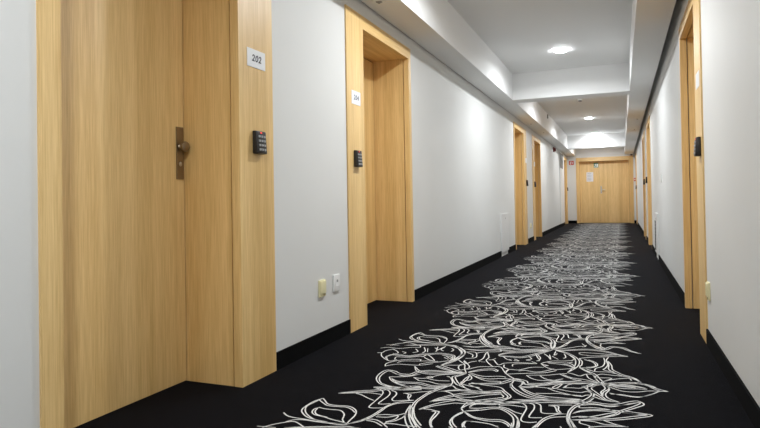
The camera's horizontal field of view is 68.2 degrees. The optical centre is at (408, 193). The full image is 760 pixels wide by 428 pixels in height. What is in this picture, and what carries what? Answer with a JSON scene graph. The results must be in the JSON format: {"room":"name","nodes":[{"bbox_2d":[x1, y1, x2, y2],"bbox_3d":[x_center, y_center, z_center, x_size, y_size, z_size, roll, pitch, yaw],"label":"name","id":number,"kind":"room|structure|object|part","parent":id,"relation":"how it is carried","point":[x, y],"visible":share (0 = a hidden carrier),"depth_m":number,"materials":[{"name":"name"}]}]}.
{"room":"hotel corridor","nodes":[
{"label":"hotel corridor","id":0,"kind":"room"},
{"bbox_2d":[0,0,567,427],"bbox_3d":[0.981,-0.374,7.956,0.420,2.641,24.367,-1,-1,21],"label":"wall","id":1,"kind":"structure","parent":0,"point":[463,146],"depth_m":3.34,"materials":[{"name":"white paint"}]},
{"bbox_2d":[36,0,276,427],"bbox_3d":[-1.120,-0.171,2.397,0.430,2.172,1.251,-1,-1,21],"label":"door","id":2,"kind":"structure","parent":1,"relation":"in","point":[156,228],"depth_m":2.56,"materials":[{"name":"brown wood"}]},
{"bbox_3d":[-1.150,-0.178,1.779,0.046,2.172,0.074,-1,-1,21],"label":"casing","id":3,"kind":"part","parent":2,"relation":"part of","materials":[{"name":"brown wood"}]},
{"bbox_3d":[-1.113,-0.197,2.732,0.007,0.255,0.045,-1,-1,21],"label":"handle plate","id":4,"kind":"part","parent":2,"relation":"part of","materials":[{"name":"brown metal"}]},
{"bbox_3d":[-1.091,-0.228,2.726,0.042,0.051,0.051,-1,-1,21],"label":"knob","id":5,"kind":"part","parent":2,"relation":"part of","materials":[{"name":"brown metal"}]},
{"bbox_3d":[-0.768,-0.172,2.785,0.046,2.172,0.275,-1,-1,21],"label":"casing","id":6,"kind":"part","parent":2,"relation":"part of","materials":[{"name":"brown wood"}]},
{"bbox_2d":[247,47,264,70],"bbox_3d":[-0.754,-0.666,2.781,0.003,0.090,0.146,-1,-1,21],"label":"number plate","id":7,"kind":"object","parent":2,"relation":"attached to","point":[256,59],"visible":1,"depth_m":2.77,"materials":[{"name":"white plastic"}]},
{"bbox_2d":[253,130,266,154],"bbox_3d":[-0.731,-0.252,2.772,0.035,0.113,0.081,-1,-1,21],"label":"keypad","id":8,"kind":"object","parent":2,"relation":"attached to","point":[259,137],"visible":1,"depth_m":2.75,"materials":[{"name":"black plastic"}]},
{"bbox_2d":[318,279,325,297],"bbox_3d":[-0.512,0.566,3.353,0.018,0.100,0.074,-1,-1,21],"label":"socket","id":9,"kind":"object","parent":1,"relation":"attached to","point":[321,283],"visible":1,"depth_m":3.33,"materials":[{"name":"beige plastic"}]},
{"bbox_2d":[333,274,339,291],"bbox_3d":[-0.451,0.560,3.523,0.012,0.104,0.082,-1,-1,21],"label":"wall socket","id":10,"kind":"object","parent":1,"relation":"attached to","point":[336,278],"visible":1,"depth_m":3.51,"materials":[{"name":"white plastic"}]},
{"bbox_2d":[344,4,414,332],"bbox_3d":[-0.381,-0.160,4.345,0.430,2.172,1.219,-1,-1,21],"label":"door","id":11,"kind":"structure","parent":1,"relation":"in","point":[377,65],"depth_m":4.81,"materials":[{"name":"brown wood"}]},
{"bbox_2d":[351,90,359,105],"bbox_3d":[-0.356,-0.652,3.827,0.003,0.092,0.134,-1,-1,21],"label":"number plate","id":12,"kind":"object","parent":11,"relation":"attached to","point":[355,96],"visible":1,"depth_m":3.82,"materials":[{"name":"white plastic"}]},
{"bbox_3d":[-0.372,-0.167,3.829,0.046,2.172,0.260,-1,-1,21],"label":"casing","id":13,"kind":"part","parent":11,"relation":"part of","materials":[{"name":"brown wood"}]},
{"bbox_2d":[354,150,362,166],"bbox_3d":[-0.337,-0.236,3.809,0.035,0.113,0.081,-1,-1,21],"label":"keypad","id":14,"kind":"object","parent":11,"relation":"attached to","point":[358,162],"visible":1,"depth_m":3.78,"materials":[{"name":"black plastic"}]},
{"bbox_3d":[-0.182,-1.203,4.387,0.046,0.092,0.906,-1,-1,21],"label":"head casing","id":15,"kind":"part","parent":11,"relation":"part of","materials":[{"name":"brown wood"}]},
{"bbox_3d":[0.006,-0.161,4.823,0.046,2.172,0.051,-1,-1,21],"label":"casing","id":16,"kind":"part","parent":11,"relation":"part of","materials":[{"name":"brown wood"}]},
{"bbox_2d":[276,220,568,369],"bbox_3d":[1.151,0.895,7.724,0.011,0.091,24.067,-1,-1,21],"label":"baseboard","id":17,"kind":"structure","parent":1,"relation":"attached to","point":[284,357],"depth_m":3.55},
{"bbox_2d":[500,213,508,252],"bbox_3d":[1.484,0.595,8.606,0.021,0.578,0.550,-1,-1,21],"label":"access panel","id":18,"kind":"object","parent":1,"relation":"attached to","point":[504,220],"visible":1,"depth_m":8.55,"materials":[{"name":"white"}]},
{"bbox_2d":[513,122,527,249],"bbox_3d":[1.839,-0.128,10.189,0.430,2.172,1.315,-1,-1,21],"label":"door","id":19,"kind":"structure","parent":1,"relation":"in","point":[519,133],"depth_m":10.49,"materials":[{"name":"brown wood"}]},
{"bbox_3d":[1.797,-0.135,9.539,0.046,2.172,0.070,-1,-1,21],"label":"casing","id":20,"kind":"part","parent":19,"relation":"part of","materials":[{"name":"brown wood"}]},
{"bbox_3d":[1.962,-1.172,10.033,0.046,0.092,0.958,-1,-1,21],"label":"head casing","id":21,"kind":"part","parent":19,"relation":"part of","materials":[{"name":"brown wood"}]},
{"bbox_3d":[2.201,-0.129,10.603,0.046,2.172,0.285,-1,-1,21],"label":"casing","id":22,"kind":"part","parent":19,"relation":"part of","materials":[{"name":"brown wood"}]},
{"bbox_2d":[532,135,541,239],"bbox_3d":[2.577,-0.117,12.131,0.430,2.172,1.250,-1,-1,21],"label":"door","id":23,"kind":"structure","parent":1,"relation":"in","point":[536,151],"depth_m":12.60,"materials":[{"name":"brown wood"}]},
{"bbox_3d":[2.583,-0.123,11.610,0.046,2.172,0.280,-1,-1,21],"label":"casing","id":24,"kind":"part","parent":23,"relation":"part of","materials":[{"name":"brown wood"}]},
{"bbox_3d":[2.777,-1.160,12.179,0.046,0.092,0.908,-1,-1,21],"label":"head casing","id":25,"kind":"part","parent":23,"relation":"part of","materials":[{"name":"brown wood"}]},
{"bbox_3d":[2.967,-0.118,12.620,0.046,2.172,0.060,-1,-1,21],"label":"casing","id":26,"kind":"part","parent":23,"relation":"part of","materials":[{"name":"brown wood"}]},
{"bbox_2d":[559,152,564,223],"bbox_3d":[4.699,-0.167,17.096,0.034,2.130,1.240,-1,-1,21],"label":"panel","id":27,"kind":"object","parent":1,"relation":"attached to","point":[561,156],"visible":1,"depth_m":16.91,"materials":[{"name":"white"}]},
{"bbox_2d":[560,153,562,168],"bbox_3d":[4.632,-0.983,16.945,0.005,0.440,0.840,-1,-1,21],"label":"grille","id":28,"kind":"object","parent":27,"relation":"attached to","point":[561,155],"depth_m":16.90,"materials":[{"name":"grey metal"}]},
{"bbox_2d":[564,157,567,223],"bbox_3d":[4.954,-0.082,18.392,0.430,2.172,1.185,-1,-1,21],"label":"door","id":29,"kind":"structure","parent":1,"relation":"in","point":[565,159],"depth_m":18.64,"materials":[{"name":"brown wood"}]},
{"bbox_2d":[74,223,754,427],"bbox_3d":[2.185,0.969,7.437,2.986,0.102,24.467,-1,-1,21],"label":"floor","id":30,"kind":"structure","parent":0,"point":[580,325],"depth_m":2.97,"materials":[{"name":"black carpet"}]},
{"bbox_2d":[447,0,632,135],"bbox_3d":[2.139,-1.771,7.470,2.986,0.100,24.467,-1,-1,21],"label":"ceiling","id":31,"kind":"structure","parent":0,"point":[525,35],"depth_m":6.27,"materials":[{"name":"white paint"}]},
{"bbox_2d":[361,0,574,155],"bbox_3d":[1.243,-1.515,7.702,0.258,0.376,24.067,-1,-1,21],"label":"soffit","id":32,"kind":"structure","parent":31,"relation":"attached to","point":[436,26],"depth_m":5.64,"materials":[{"name":"white paint"}]},
{"bbox_2d":[372,0,385,4],"bbox_3d":[-0.205,-1.344,3.945,0.096,0.013,0.096,-1,-1,21],"label":"recessed light","id":33,"kind":"object","parent":32,"relation":"attached to","point":[378,2],"visible":1,"depth_m":3.94,"materials":[{"name":"white plastic"}]},
{"bbox_2d":[554,48,567,52],"bbox_3d":[1.834,-1.715,6.731,0.164,0.026,0.164,-1,-1,21],"label":"recessed light","id":34,"kind":"object","parent":31,"relation":"in","point":[559,50],"visible":1,"depth_m":6.69,"materials":[{"name":"white plastic"}]},
{"bbox_2d":[555,49,566,52],"bbox_3d":[1.834,-1.713,6.731,0.142,0.022,0.142,-1,-1,21],"label":"diffuser","id":35,"kind":"object","parent":34,"relation":"attached to","point":[556,50],"depth_m":6.70,"materials":[{"name":"white plastic"}]},
{"bbox_2d":[512,63,629,102],"bbox_3d":[2.257,-1.530,7.836,1.544,0.376,0.287,-1,-1,21],"label":"beam","id":36,"kind":"structure","parent":31,"relation":"attached to","point":[611,79],"depth_m":7.70,"materials":[{"name":"white paint"}]},
{"bbox_2d":[567,133,624,149],"bbox_3d":[5.341,-1.485,15.956,1.544,0.376,0.290,-1,-1,21],"label":"beam","id":37,"kind":"structure","parent":31,"relation":"attached to","point":[611,140],"depth_m":15.82,"materials":[{"name":"white paint"}]},
{"bbox_2d":[624,0,675,153],"bbox_3d":[2.930,-1.551,7.061,0.265,0.376,24.067,-1,-1,21],"label":"soffit","id":38,"kind":"structure","parent":31,"relation":"attached to","point":[650,21],"depth_m":5.53,"materials":[{"name":"white paint"}]},
{"bbox_2d":[567,147,636,219],"bbox_3d":[6.452,-0.338,18.750,2.146,2.641,0.300,-1,-1,21],"label":"wall","id":39,"kind":"structure","parent":0,"point":[617,151],"depth_m":18.88,"materials":[{"name":"white paint"}]},
{"bbox_2d":[569,220,635,222],"bbox_3d":[6.419,0.936,18.589,2.124,0.091,0.011,-1,-1,21],"label":"baseboard","id":40,"kind":"structure","parent":39,"relation":"attached to","point":[570,221],"depth_m":18.90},
{"bbox_2d":[576,156,633,222],"bbox_3d":[6.554,-0.117,18.705,1.787,2.195,0.310,-1,-1,21],"label":"door","id":41,"kind":"structure","parent":39,"relation":"in","point":[606,199],"depth_m":18.73,"materials":[{"name":"brown wood"}]},
{"bbox_3d":[5.721,-0.101,18.880,0.106,2.195,0.046,-1,-1,21],"label":"casing","id":42,"kind":"part","parent":41,"relation":"part of","materials":[{"name":"brown wood"}]},
{"bbox_2d":[586,172,592,181],"bbox_3d":[6.130,-0.562,18.926,0.216,0.316,0.001,-1,-1,21],"label":"paper notice","id":43,"kind":"object","parent":41,"relation":"attached to","point":[589,175],"visible":1,"depth_m":18.93,"materials":[{"name":"white paper"}]},
{"bbox_3d":[6.478,-1.150,18.599,1.549,0.129,0.046,-1,-1,21],"label":"head casing","id":44,"kind":"part","parent":41,"relation":"part of","materials":[{"name":"brown wood"}]},
{"bbox_3d":[7.282,-0.134,18.288,0.130,2.195,0.046,-1,-1,21],"label":"casing","id":45,"kind":"part","parent":41,"relation":"part of","materials":[{"name":"brown wood"}]},
{"bbox_2d":[635,0,759,406],"bbox_3d":[3.379,-0.426,7.045,0.420,2.641,24.367,-1,-1,21],"label":"wall","id":46,"kind":"structure","parent":0,"point":[730,29],"depth_m":2.69,"materials":[{"name":"white paint"}]},
{"bbox_2d":[635,155,637,224],"bbox_3d":[7.334,-0.134,17.459,0.430,2.172,1.150,-1,-1,21],"label":"door","id":47,"kind":"structure","parent":46,"relation":"in","point":[635,155],"depth_m":17.66,"materials":[{"name":"brown wood"}]},
{"bbox_3d":[7.349,-0.127,18.037,0.046,2.172,0.060,-1,-1,21],"label":"casing","id":48,"kind":"part","parent":47,"relation":"part of","materials":[{"name":"brown wood"}]},
{"bbox_3d":[6.999,-0.132,17.116,0.046,2.172,0.270,-1,-1,21],"label":"casing","id":49,"kind":"part","parent":47,"relation":"part of","materials":[{"name":"brown wood"}]},
{"bbox_2d":[642,132,646,235],"bbox_3d":[5.098,-0.166,11.572,0.430,2.172,1.215,-1,-1,21],"label":"door","id":50,"kind":"structure","parent":46,"relation":"in","point":[643,135],"depth_m":12.15,"materials":[{"name":"brown wood"}]},
{"bbox_2d":[646,115,652,244],"bbox_3d":[4.332,-0.178,9.553,0.430,2.172,1.296,-1,-1,21],"label":"door","id":51,"kind":"structure","parent":46,"relation":"in","point":[648,149],"depth_m":9.97,"materials":[{"name":"brown wood"}]},
{"bbox_3d":[3.934,-0.177,9.047,0.046,2.172,0.066,-1,-1,21],"label":"casing","id":52,"kind":"part","parent":51,"relation":"part of","materials":[{"name":"brown wood"}]},
{"bbox_2d":[654,213,658,254],"bbox_3d":[3.419,0.543,7.716,0.021,0.547,0.620,-1,-1,21],"label":"access panel","id":53,"kind":"object","parent":46,"relation":"attached to","point":[656,216],"visible":0.98,"depth_m":7.54,"materials":[{"name":"white"}]},
{"bbox_2d":[679,0,707,341],"bbox_3d":[2.129,-0.210,3.754,0.430,2.172,1.190,-1,-1,21],"label":"door","id":54,"kind":"structure","parent":46,"relation":"in","point":[690,26],"depth_m":4.30,"materials":[{"name":"brown wood"}]},
{"bbox_3d":[2.151,-0.203,4.352,0.046,2.172,0.056,-1,-1,21],"label":"casing","id":55,"kind":"part","parent":54,"relation":"part of","materials":[{"name":"brown wood"}]},
{"bbox_3d":[1.972,-1.245,3.939,0.046,0.092,0.853,-1,-1,21],"label":"head casing","id":56,"kind":"part","parent":54,"relation":"part of","materials":[{"name":"brown wood"}]},
{"bbox_2d":[693,137,700,156],"bbox_3d":[1.728,-0.280,3.355,0.035,0.113,0.081,-1,-1,21],"label":"keypad","id":57,"kind":"object","parent":54,"relation":"attached to","point":[697,147],"visible":1,"depth_m":3.32,"materials":[{"name":"black plastic"}]},
{"bbox_2d":[696,70,699,89],"bbox_3d":[1.751,-0.687,3.393,0.002,0.094,0.150,-1,-1,21],"label":"number plate","id":58,"kind":"object","parent":54,"relation":"attached to","point":[697,73],"visible":1,"depth_m":3.38,"materials":[{"name":"white plastic"}]},
{"bbox_3d":[1.788,-0.208,3.396,0.046,2.172,0.280,-1,-1,21],"label":"casing","id":59,"kind":"part","parent":54,"relation":"part of","materials":[{"name":"brown wood"}]},
{"bbox_2d":[636,220,759,427],"bbox_3d":[3.146,0.852,6.966,0.011,0.091,24.067,-1,-1,21],"label":"baseboard","id":60,"kind":"structure","parent":46,"relation":"attached to","point":[744,396],"depth_m":2.59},
{"bbox_2d":[705,281,710,300],"bbox_3d":[1.697,0.552,3.177,0.018,0.100,0.074,-1,-1,21],"label":"socket","id":61,"kind":"object","parent":46,"relation":"attached to","point":[707,284],"visible":1,"depth_m":3.15,"materials":[{"name":"beige plastic"}]}
]}

